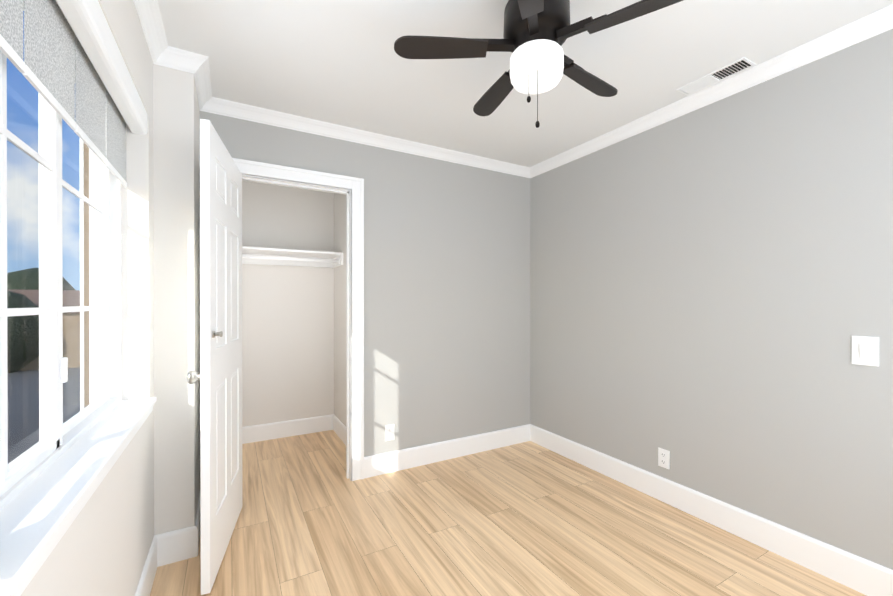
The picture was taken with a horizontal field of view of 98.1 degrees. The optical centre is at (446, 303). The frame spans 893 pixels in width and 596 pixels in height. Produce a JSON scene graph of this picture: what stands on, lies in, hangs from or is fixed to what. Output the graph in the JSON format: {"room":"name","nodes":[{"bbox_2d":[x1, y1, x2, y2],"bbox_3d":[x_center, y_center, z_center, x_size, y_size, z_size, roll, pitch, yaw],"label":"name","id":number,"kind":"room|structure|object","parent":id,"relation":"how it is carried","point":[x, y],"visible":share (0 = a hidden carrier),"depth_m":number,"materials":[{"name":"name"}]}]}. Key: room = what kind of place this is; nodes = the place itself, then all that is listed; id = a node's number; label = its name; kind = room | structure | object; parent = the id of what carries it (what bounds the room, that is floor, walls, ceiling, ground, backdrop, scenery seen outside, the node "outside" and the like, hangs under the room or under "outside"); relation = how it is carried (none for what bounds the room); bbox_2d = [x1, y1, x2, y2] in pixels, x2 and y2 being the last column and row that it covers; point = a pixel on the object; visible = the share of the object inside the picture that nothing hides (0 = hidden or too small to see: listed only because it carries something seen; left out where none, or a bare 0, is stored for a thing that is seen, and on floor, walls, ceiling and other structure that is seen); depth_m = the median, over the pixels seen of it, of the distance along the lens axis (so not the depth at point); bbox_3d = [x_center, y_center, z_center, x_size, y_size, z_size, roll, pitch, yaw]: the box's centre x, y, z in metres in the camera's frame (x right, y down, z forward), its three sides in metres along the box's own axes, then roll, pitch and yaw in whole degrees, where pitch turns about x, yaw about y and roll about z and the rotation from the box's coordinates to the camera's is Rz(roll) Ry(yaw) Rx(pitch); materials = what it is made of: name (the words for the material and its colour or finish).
{"room":"empty bedroom","nodes":[
{"label":"empty bedroom","id":0,"kind":"room"},
{"bbox_2d":[8,0,153,595],"bbox_3d":[-1.175,0.023,1.255,0.200,2.440,4.600,0,0,-29],"label":"wall","id":1,"kind":"structure","parent":0,"point":[102,547],"depth_m":1.62,"materials":[{"name":"white paint"}]},
{"bbox_2d":[0,7,121,509],"bbox_3d":[-1.115,-0.206,1.098,0.061,1.260,1.281,0,0,-29],"label":"window","id":2,"kind":"structure","parent":1,"relation":"in","point":[58,437],"depth_m":1.07,"materials":[{"name":"white plastic"}]},
{"bbox_2d":[0,0,126,187],"bbox_3d":[-1.074,-0.650,1.120,0.008,0.302,1.273,0,0,-29],"label":"window shade","id":3,"kind":"object","parent":2,"relation":"attached to","point":[56,69],"visible":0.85,"depth_m":1.04,"materials":[{"name":"fabric"}]},
{"bbox_2d":[0,397,156,595],"bbox_3d":[-1.035,0.454,1.139,0.120,0.068,1.313,0,0,-29],"label":"window sill","id":4,"kind":"structure","parent":1,"relation":"attached to","point":[40,513],"depth_m":0.85,"materials":[{"name":"white wood"}]},
{"bbox_2d":[56,0,146,134],"bbox_3d":[-1.035,-0.789,1.141,0.056,0.095,1.279,0,0,-29],"label":"window valance","id":5,"kind":"object","parent":1,"relation":"attached to","point":[88,23],"visible":1,"depth_m":1.19,"materials":[{"name":"white"}]},
{"bbox_2d":[135,533,162,595],"bbox_3d":[-0.703,1.171,0.634,0.014,0.147,2.750,0,0,-29],"label":"baseboard","id":6,"kind":"structure","parent":1,"relation":"attached to","point":[154,559],"depth_m":1.69,"materials":[{"name":"white wood"}]},
{"bbox_2d":[133,0,180,69],"bbox_3d":[-0.670,-1.161,0.647,0.090,0.068,2.750,0,0,-29],"label":"crown molding","id":7,"kind":"structure","parent":1,"relation":"attached to","point":[164,54],"depth_m":1.68,"materials":[{"name":"white wood"}]},
{"bbox_2d":[153,64,199,534],"bbox_3d":[-1.415,0.021,2.050,0.160,2.440,0.420,0,0,-29],"label":"wall","id":8,"kind":"structure","parent":0,"point":[176,135],"depth_m":1.87,"materials":[{"name":"white paint"}]},
{"bbox_2d":[187,490,200,557],"bbox_3d":[-1.333,1.168,2.091,0.020,0.147,0.434,0,0,-29],"label":"baseboard","id":9,"kind":"structure","parent":8,"relation":"attached to","point":[195,531],"depth_m":1.90,"materials":[{"name":"white wood"}]},
{"bbox_2d":[185,50,216,111],"bbox_3d":[-1.285,-1.164,2.036,0.075,0.068,0.405,0,0,-29],"label":"crown molding","id":10,"kind":"structure","parent":8,"relation":"attached to","point":[197,64],"depth_m":2.00,"materials":[{"name":"white wood"}]},
{"bbox_2d":[242,181,333,426],"bbox_3d":[-1.609,0.018,3.592,1.330,2.440,0.100,0,0,-29],"label":"wall","id":11,"kind":"structure","parent":0,"point":[287,343],"depth_m":3.60,"materials":[{"name":"white paint"}]},
{"bbox_2d":[242,415,329,443],"bbox_3d":[-1.633,1.164,3.516,1.210,0.147,0.014,0,0,-29],"label":"baseboard","id":12,"kind":"structure","parent":11,"relation":"attached to","point":[267,431],"depth_m":3.58,"materials":[{"name":"white wood"}]},
{"bbox_2d":[242,246,342,267],"bbox_3d":[-1.548,-0.406,3.361,1.210,0.109,0.360,0,0,-29],"label":"closet shelf","id":13,"kind":"object","parent":11,"relation":"attached to","point":[274,256],"visible":0.54,"depth_m":3.46,"materials":[{"name":"white wood"}]},
{"bbox_2d":[334,193,345,425],"bbox_3d":[-0.797,0.018,3.382,0.120,2.440,1.060,0,0,-29],"label":"wall","id":14,"kind":"structure","parent":0,"point":[340,313],"depth_m":3.59,"materials":[{"name":"white paint"}]},
{"bbox_2d":[330,414,345,444],"bbox_3d":[-0.857,1.165,3.328,0.040,0.147,1.020,0,0,-29],"label":"baseboard","id":15,"kind":"structure","parent":14,"relation":"attached to","point":[339,428],"depth_m":3.61,"materials":[{"name":"white wood"}]},
{"bbox_2d":[200,111,529,489],"bbox_3d":[-0.378,0.019,2.941,2.840,2.440,0.120,0,0,-29],"label":"wall","id":16,"kind":"structure","parent":0,"point":[446,300],"depth_m":3.02,"materials":[{"name":"grey paint"}]},
{"bbox_2d":[186,119,241,594],"bbox_3d":[-1.156,0.226,1.995,0.135,2.015,0.750,0,0,-18],"label":"door","id":17,"kind":"structure","parent":16,"relation":"in","point":[219,376],"depth_m":1.81,"materials":[{"name":"white wood"}]},
{"bbox_2d":[232,158,363,480],"bbox_3d":[-1.010,0.215,2.587,0.750,2.050,0.120,0,0,-29],"label":"door frame","id":18,"kind":"structure","parent":16,"relation":"attached to","point":[279,182],"depth_m":2.73,"materials":[{"name":"white wood"}]},
{"bbox_2d":[199,98,528,177],"bbox_3d":[-0.363,-1.166,2.840,2.450,0.068,0.065,0,0,-29],"label":"crown molding","id":19,"kind":"structure","parent":16,"relation":"attached to","point":[228,108],"depth_m":2.69,"materials":[{"name":"white wood"}]},
{"bbox_2d":[385,424,393,440],"bbox_3d":[-0.416,0.950,2.848,0.072,0.116,0.009,0,0,-29],"label":"electrical outlet","id":20,"kind":"object","parent":16,"relation":"attached to","point":[389,432],"visible":1,"depth_m":2.84,"materials":[{"name":"white plastic"}]},
{"bbox_2d":[364,424,530,478],"bbox_3d":[0.079,1.165,3.123,1.529,0.147,0.014,0,0,-29],"label":"baseboard","id":21,"kind":"structure","parent":16,"relation":"attached to","point":[384,463],"depth_m":3.05,"materials":[{"name":"white wood"}]},
{"bbox_2d":[150,430,866,595],"bbox_3d":[0.063,1.292,1.953,3.040,0.100,4.600,0,0,-29],"label":"floor","id":22,"kind":"structure","parent":0,"point":[529,518],"depth_m":2.05,"materials":[{"name":"brown wood"}]},
{"bbox_2d":[157,0,892,166],"bbox_3d":[0.063,-1.248,1.947,3.040,0.100,4.600,0,0,-29],"label":"ceiling","id":23,"kind":"structure","parent":0,"point":[340,62],"depth_m":1.89,"materials":[{"name":"white paint"}]},
{"bbox_2d":[394,0,682,127],"bbox_3d":[0.358,-0.917,1.518,1.026,0.560,1.031,0,0,-29],"label":"ceiling fan","id":24,"kind":"object","parent":23,"relation":"hanging from","point":[537,34],"visible":1,"depth_m":1.43,"materials":[{"name":"brown metal"}]},
{"bbox_2d":[676,57,755,95],"bbox_3d":[1.417,-1.196,2.053,0.120,0.006,0.330,0,0,-29],"label":"ceiling vent","id":25,"kind":"object","parent":23,"relation":"in","point":[723,73],"visible":1,"depth_m":2.04,"materials":[{"name":"white metal"}]},
{"bbox_2d":[530,29,892,569],"bbox_3d":[1.637,0.021,2.098,0.150,2.440,3.320,0,0,-29],"label":"wall","id":26,"kind":"structure","parent":0,"point":[711,290],"depth_m":2.05,"materials":[{"name":"grey paint"}]},
{"bbox_2d":[658,447,669,469],"bbox_3d":[1.362,0.971,2.428,0.009,0.116,0.072,0,0,-29],"label":"electrical outlet","id":27,"kind":"object","parent":26,"relation":"attached to","point":[663,458],"visible":1,"depth_m":2.42,"materials":[{"name":"white plastic"}]},
{"bbox_2d":[529,4,892,177],"bbox_3d":[1.506,-1.165,2.108,0.065,0.068,3.170,0,0,-29],"label":"crown molding","id":28,"kind":"structure","parent":26,"relation":"attached to","point":[880,21],"depth_m":2.02,"materials":[{"name":"white wood"}]},
{"bbox_2d":[531,424,892,595],"bbox_3d":[1.528,1.168,2.126,0.014,0.147,3.170,0,0,-29],"label":"baseboard","id":29,"kind":"structure","parent":26,"relation":"attached to","point":[857,573],"depth_m":2.05,"materials":[{"name":"white wood"}]},
{"bbox_2d":[852,336,878,366],"bbox_3d":[1.791,0.202,1.658,0.012,0.124,0.082,0,0,-29],"label":"light switch","id":30,"kind":"object","parent":26,"relation":"attached to","point":[865,350],"visible":1,"depth_m":1.65,"materials":[{"name":"white plastic"}]},
{"label":"outside","id":31,"kind":"structure","parent":0,"visible":0},
{"bbox_2d":[7,143,88,463],"bbox_3d":[-42.311,-0.327,-0.828,86.000,10.850,120.000,0,0,-29],"label":"scenery","id":32,"kind":"structure","parent":31,"point":[30,336],"depth_m":22.59,"materials":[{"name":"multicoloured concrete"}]}
]}

